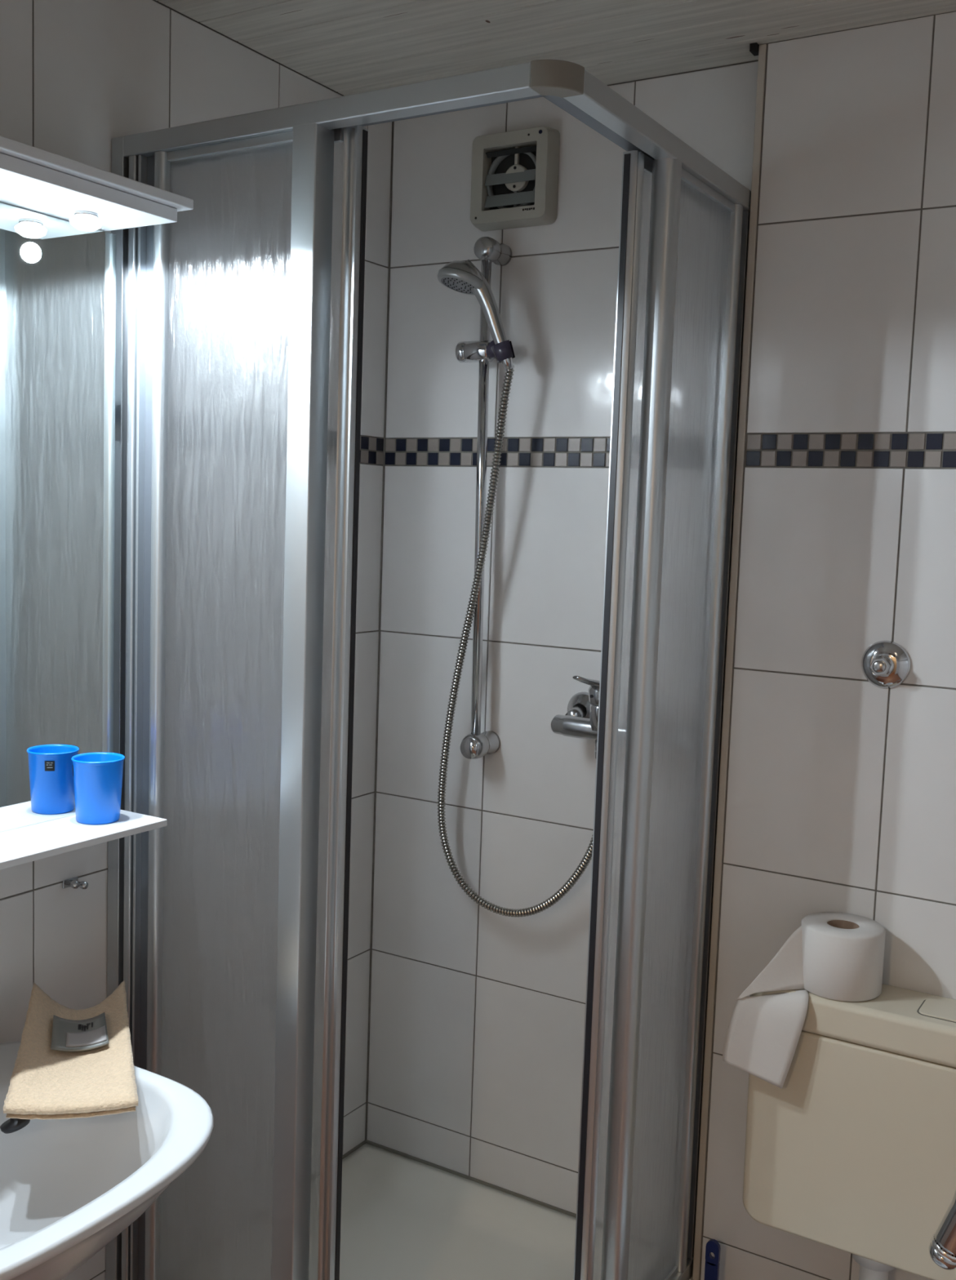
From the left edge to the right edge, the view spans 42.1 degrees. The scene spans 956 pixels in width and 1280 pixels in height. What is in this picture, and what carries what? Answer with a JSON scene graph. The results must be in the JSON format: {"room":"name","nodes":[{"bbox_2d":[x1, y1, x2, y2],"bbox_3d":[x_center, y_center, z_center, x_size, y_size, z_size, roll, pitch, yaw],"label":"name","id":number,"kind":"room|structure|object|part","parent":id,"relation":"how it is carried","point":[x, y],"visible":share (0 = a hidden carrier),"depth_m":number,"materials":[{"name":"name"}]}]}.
{"room":"bathroom","nodes":[
{"label":"bathroom","id":0,"kind":"room"},
{"bbox_2d":[0,0,392,1279],"bbox_3d":[-0.963,0.192,1.399,0.120,2.314,2.970,5,6,31],"label":"wall","id":1,"kind":"structure","parent":0,"point":[77,76],"depth_m":2.13,"materials":[{"name":"tile"}]},
{"bbox_2d":[0,202,116,831],"bbox_3d":[-0.715,-0.150,1.600,0.041,0.847,0.605,5,6,31],"label":"bathroom mirror","id":2,"kind":"object","parent":1,"relation":"attached to","point":[58,279],"visible":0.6,"depth_m":1.75,"materials":[{"name":"white mirror"}]},
{"bbox_2d":[62,876,88,888],"bbox_3d":[-0.607,0.368,1.873,0.028,0.017,0.029,5,6,31],"label":"wall hook","id":3,"kind":"object","parent":1,"relation":"attached to","point":[73,882],"visible":1,"depth_m":1.87,"materials":[{"name":"silver metal"}]},
{"bbox_3d":[-0.618,0.368,1.880,0.004,0.012,0.028,5,6,31],"label":"hook plate","id":4,"kind":"part","parent":3,"relation":"part of","materials":[{"name":"silver metal"}]},
{"bbox_2d":[0,809,167,870],"bbox_3d":[-0.682,0.288,1.606,0.162,0.024,0.604,5,6,31],"label":"shelf","id":5,"kind":"object","parent":1,"relation":"attached to","point":[33,842],"visible":0.72,"depth_m":1.72,"materials":[{"name":"white plastic"}]},
{"bbox_2d":[71,752,124,824],"bbox_3d":[-0.550,0.215,1.798,0.074,0.092,0.074,5,6,31],"label":"tumbler","id":6,"kind":"object","parent":5,"relation":"on","point":[97,776],"visible":1,"depth_m":1.77,"materials":[{"name":"blue plastic"}]},
{"bbox_2d":[0,135,193,231],"bbox_3d":[-0.644,-0.570,1.503,0.196,0.056,0.638,5,6,31],"label":"lamp canopy","id":7,"kind":"object","parent":1,"relation":"attached to","point":[91,198],"visible":0.99,"depth_m":1.61,"materials":[{"name":"white plastic"}]},
{"bbox_2d":[69,211,102,231],"bbox_3d":[-0.533,-0.568,1.689,0.044,0.022,0.044,5,6,31],"label":"spotlight","id":8,"kind":"object","parent":7,"relation":"attached to","point":[89,221],"depth_m":1.68,"materials":[{"name":"white"}]},
{"bbox_2d":[0,1041,213,1279],"bbox_3d":[-0.614,0.703,1.466,0.486,0.205,0.566,5,6,31],"label":"washbasin","id":9,"kind":"object","parent":1,"relation":"attached to","point":[68,1188],"visible":0.83,"depth_m":1.58,"materials":[{"name":"white ceramic"}]},
{"bbox_2d":[0,1118,30,1133],"bbox_3d":[-0.596,0.623,1.601,0.038,0.020,0.038,5,6,31],"label":"plug","id":10,"kind":"object","parent":9,"relation":"attached to","point":[11,1125],"visible":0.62,"depth_m":1.59,"materials":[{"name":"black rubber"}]},
{"bbox_2d":[3,980,138,1119],"bbox_3d":[-0.556,0.542,1.696,0.160,0.084,0.347,0,6,-19],"label":"towel","id":11,"kind":"object","parent":9,"relation":"on","point":[46,1083],"visible":0.84,"depth_m":1.63,"materials":[{"name":"fabric"}]},
{"bbox_2d":[51,1012,109,1051],"bbox_3d":[-0.556,0.542,1.731,0.075,0.023,0.107,0,6,-20],"label":"sachet","id":12,"kind":"object","parent":11,"relation":"on","point":[68,1035],"visible":1,"depth_m":1.72,"materials":[{"name":"silver metal"}]},
{"bbox_2d":[78,1022,93,1031],"bbox_3d":[-0.552,0.544,1.748,0.020,0.003,0.025,0,6,-16],"label":"print","id":13,"kind":"object","parent":12,"relation":"on","point":[82,1026],"depth_m":1.75,"materials":[{"name":"black"}]},
{"bbox_2d":[155,0,955,95],"bbox_3d":[0.041,-0.877,0.695,2.390,0.102,2.990,5,6,31],"label":"ceiling","id":14,"kind":"structure","parent":0,"point":[348,47],"depth_m":1.95,"materials":[{"name":"grey"}]},
{"bbox_2d":[367,59,758,1244],"bbox_3d":[0.108,0.129,2.414,0.858,2.314,0.121,5,6,31],"label":"wall","id":15,"kind":"structure","parent":0,"point":[477,1014],"depth_m":2.36,"materials":[{"name":"tile"}]},
{"bbox_2d":[364,191,392,1140],"bbox_3d":[-0.203,0.089,2.528,0.003,1.950,0.003,5,6,31],"label":"grout","id":16,"kind":"structure","parent":15,"relation":"attached to","point":[391,192],"depth_m":2.52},
{"bbox_2d":[460,236,511,759],"bbox_3d":[0.015,-0.256,2.325,0.057,0.965,0.080,5,6,31],"label":"shower rail","id":17,"kind":"object","parent":15,"relation":"attached to","point":[476,744],"visible":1,"depth_m":2.31,"materials":[{"name":"silver metal"}]},
{"bbox_2d":[455,339,515,363],"bbox_3d":[0.019,-0.525,2.266,0.060,0.049,0.154,-2,7,-36],"label":"holder","id":18,"kind":"object","parent":17,"relation":"attached to","point":[475,351],"visible":0.98,"depth_m":2.27,"materials":[{"name":"silver metal"}]},
{"bbox_2d":[437,259,506,344],"bbox_3d":[-0.013,-0.592,2.204,0.123,0.165,0.095,5,6,31],"label":"shower","id":19,"kind":"object","parent":18,"relation":"attached to","point":[462,277],"visible":1,"depth_m":2.19,"materials":[{"name":"silver metal"}]},
{"bbox_3d":[-0.033,-0.630,2.205,0.068,0.020,0.067,5,6,31],"label":"spray plate","id":20,"kind":"part","parent":19,"relation":"part of","materials":[{"name":"grey"}]},
{"bbox_3d":[-0.004,-0.534,2.297,0.067,0.039,0.039,5,6,31],"label":"clamp knob","id":21,"kind":"part","parent":18,"relation":"part of","materials":[{"name":"silver metal"}]},
{"bbox_3d":[0.029,-0.530,2.267,0.034,0.033,0.045,-1,6,-28],"label":"arm","id":22,"kind":"part","parent":18,"relation":"part of","materials":[{"name":"grey plastic"}]},
{"bbox_2d":[470,126,559,231],"bbox_3d":[0.064,-0.845,2.273,0.168,0.168,0.038,5,6,31],"label":"fan","id":23,"kind":"object","parent":15,"relation":"attached to","point":[514,176],"visible":1,"depth_m":2.26,"materials":[{"name":"white plastic"}]},
{"bbox_2d":[551,675,675,752],"bbox_3d":[0.219,0.128,2.186,0.212,0.142,0.155,5,6,31],"label":"shower mixer","id":24,"kind":"object","parent":15,"relation":"attached to","point":[579,722],"visible":0.48,"depth_m":2.19,"materials":[{"name":"silver metal"}]},
{"bbox_2d":[437,357,596,917],"bbox_3d":[0.078,0.005,2.261,0.358,1.042,0.060,5,6,31],"label":"shower hose","id":25,"kind":"object","parent":24,"relation":"attached to","point":[508,364],"visible":0.91,"depth_m":2.31,"materials":[{"name":"silver metal"}]},
{"bbox_3d":[0.203,0.076,2.153,0.043,0.034,0.089,5,6,31],"label":"lever blade","id":26,"kind":"part","parent":24,"relation":"part of","materials":[{"name":"silver metal"}]},
{"bbox_3d":[0.218,0.095,2.180,0.050,0.040,0.051,5,6,31],"label":"lever","id":27,"kind":"part","parent":24,"relation":"part of","materials":[{"name":"silver metal"}]},
{"bbox_2d":[594,739,596,752],"bbox_3d":[0.218,0.187,2.194,0.023,0.022,0.023,5,6,31],"label":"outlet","id":28,"kind":"object","parent":24,"relation":"attached to","point":[594,740],"depth_m":2.19,"materials":[{"name":"silver metal"}]},
{"bbox_2d":[698,10,955,1279],"bbox_3d":[1.095,0.225,1.783,1.492,2.314,0.186,5,6,31],"label":"wall","id":29,"kind":"structure","parent":0,"point":[841,786],"depth_m":1.96,"materials":[{"name":"tile"}]},
{"bbox_2d":[692,44,766,1279],"bbox_3d":[0.418,0.088,2.079,0.012,2.083,0.007,5,6,31],"label":"trim","id":30,"kind":"structure","parent":29,"relation":"attached to","point":[762,48],"depth_m":2.07,"materials":[{"name":"beige plastic"}]},
{"bbox_2d":[742,983,955,1279],"bbox_3d":[0.619,0.742,1.926,0.388,0.392,0.132,5,6,31],"label":"toilet cistern","id":31,"kind":"object","parent":29,"relation":"attached to","point":[855,1153],"visible":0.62,"depth_m":1.88,"materials":[{"name":"beige plastic"}]},
{"bbox_2d":[722,911,885,1088],"bbox_3d":[0.516,0.565,1.923,0.233,0.247,0.126,-1,6,-25],"label":"toilet roll","id":32,"kind":"object","parent":31,"relation":"on","point":[837,956],"visible":1,"depth_m":1.91,"materials":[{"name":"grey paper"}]},
{"bbox_3d":[0.624,0.579,1.910,0.388,0.060,0.132,5,6,31],"label":"cistern lid","id":33,"kind":"part","parent":31,"relation":"part of","materials":[{"name":"beige plastic"}]},
{"bbox_2d":[852,1253,895,1279],"bbox_3d":[0.609,1.059,1.938,0.068,0.245,0.112,5,6,31],"label":"pipe","id":34,"kind":"object","parent":31,"relation":"attached to","point":[869,1269],"visible":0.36,"depth_m":1.93,"materials":[{"name":"white plastic"}]},
{"bbox_2d":[861,640,910,688],"bbox_3d":[0.625,0.040,1.918,0.075,0.075,0.048,5,6,31],"label":"valve","id":35,"kind":"object","parent":29,"relation":"attached to","point":[884,664],"visible":1,"depth_m":1.92,"materials":[{"name":"silver metal"}]},
{"bbox_2d":[928,1189,955,1270],"bbox_3d":[0.809,0.694,1.709,0.362,0.337,0.130,0,6,-23],"label":"chrome grab bar","id":36,"kind":"object","parent":29,"relation":"attached to","point":[942,1246],"visible":1,"depth_m":1.68,"materials":[{"name":"grey metal"}]},
{"bbox_3d":[-0.007,1.469,0.978,2.390,0.080,3.116,5,6,31],"label":"floor","id":37,"kind":"structure","parent":0,"visible":0},
{"bbox_2d":[168,1142,693,1279],"bbox_3d":[-0.111,1.210,2.122,0.756,0.190,0.744,5,6,31],"label":"shower tray","id":38,"kind":"object","parent":37,"relation":"on","point":[403,1218],"visible":0.77,"depth_m":2.35,"materials":[{"name":"ceramic"}]},
{"bbox_2d":[161,1139,662,1279],"bbox_3d":[-0.098,1.113,2.129,0.756,0.007,0.711,5,6,31],"label":"sealant","id":39,"kind":"structure","parent":38,"relation":"on","point":[560,1210],"depth_m":2.40,"materials":[{"name":"grey"}]},
{"bbox_2d":[105,59,751,1279],"bbox_3d":[-0.067,0.187,2.036,0.756,1.860,0.712,5,6,31],"label":"shower enclosure","id":40,"kind":"object","parent":38,"relation":"on","point":[136,863],"visible":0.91,"depth_m":1.81,"materials":[{"name":"silver metal"}]},
{"bbox_3d":[-0.406,0.195,1.842,0.311,1.799,0.025,5,6,31],"label":"fixed panel","id":41,"kind":"part","parent":40,"relation":"part of","materials":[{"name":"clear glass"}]},
{"bbox_3d":[-0.364,0.197,1.862,0.354,1.823,0.016,5,6,31],"label":"sliding panel","id":42,"kind":"part","parent":40,"relation":"part of","materials":[{"name":"silver metal"}]},
{"bbox_3d":[-0.232,-0.702,1.670,0.707,0.030,0.030,5,6,31],"label":"header rail","id":43,"kind":"part","parent":40,"relation":"part of","materials":[{"name":"silver metal"}]},
{"bbox_3d":[0.287,-0.695,1.782,0.030,0.030,0.663,5,6,31],"label":"header rail","id":44,"kind":"part","parent":40,"relation":"part of","materials":[{"name":"silver metal"}]},
{"bbox_3d":[0.214,1.125,1.954,0.038,0.030,0.683,5,6,31],"label":"floor rail","id":45,"kind":"part","parent":40,"relation":"part of","materials":[{"name":"silver metal"}]},
{"bbox_3d":[0.285,0.206,1.990,0.016,1.823,0.354,5,6,31],"label":"sliding panel","id":46,"kind":"part","parent":40,"relation":"part of","materials":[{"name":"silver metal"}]},
{"bbox_3d":[0.331,0.206,1.992,0.025,1.799,0.311,5,6,31],"label":"fixed panel","id":47,"kind":"part","parent":40,"relation":"part of","materials":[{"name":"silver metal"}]},
{"bbox_2d":[703,1239,720,1279],"bbox_3d":[0.394,1.171,2.119,0.094,0.310,0.094,5,6,31],"label":"toilet brush","id":48,"kind":"object","parent":37,"relation":"on","point":[712,1264],"visible":1,"depth_m":2.10,"materials":[{"name":"blue plastic"}]}
]}

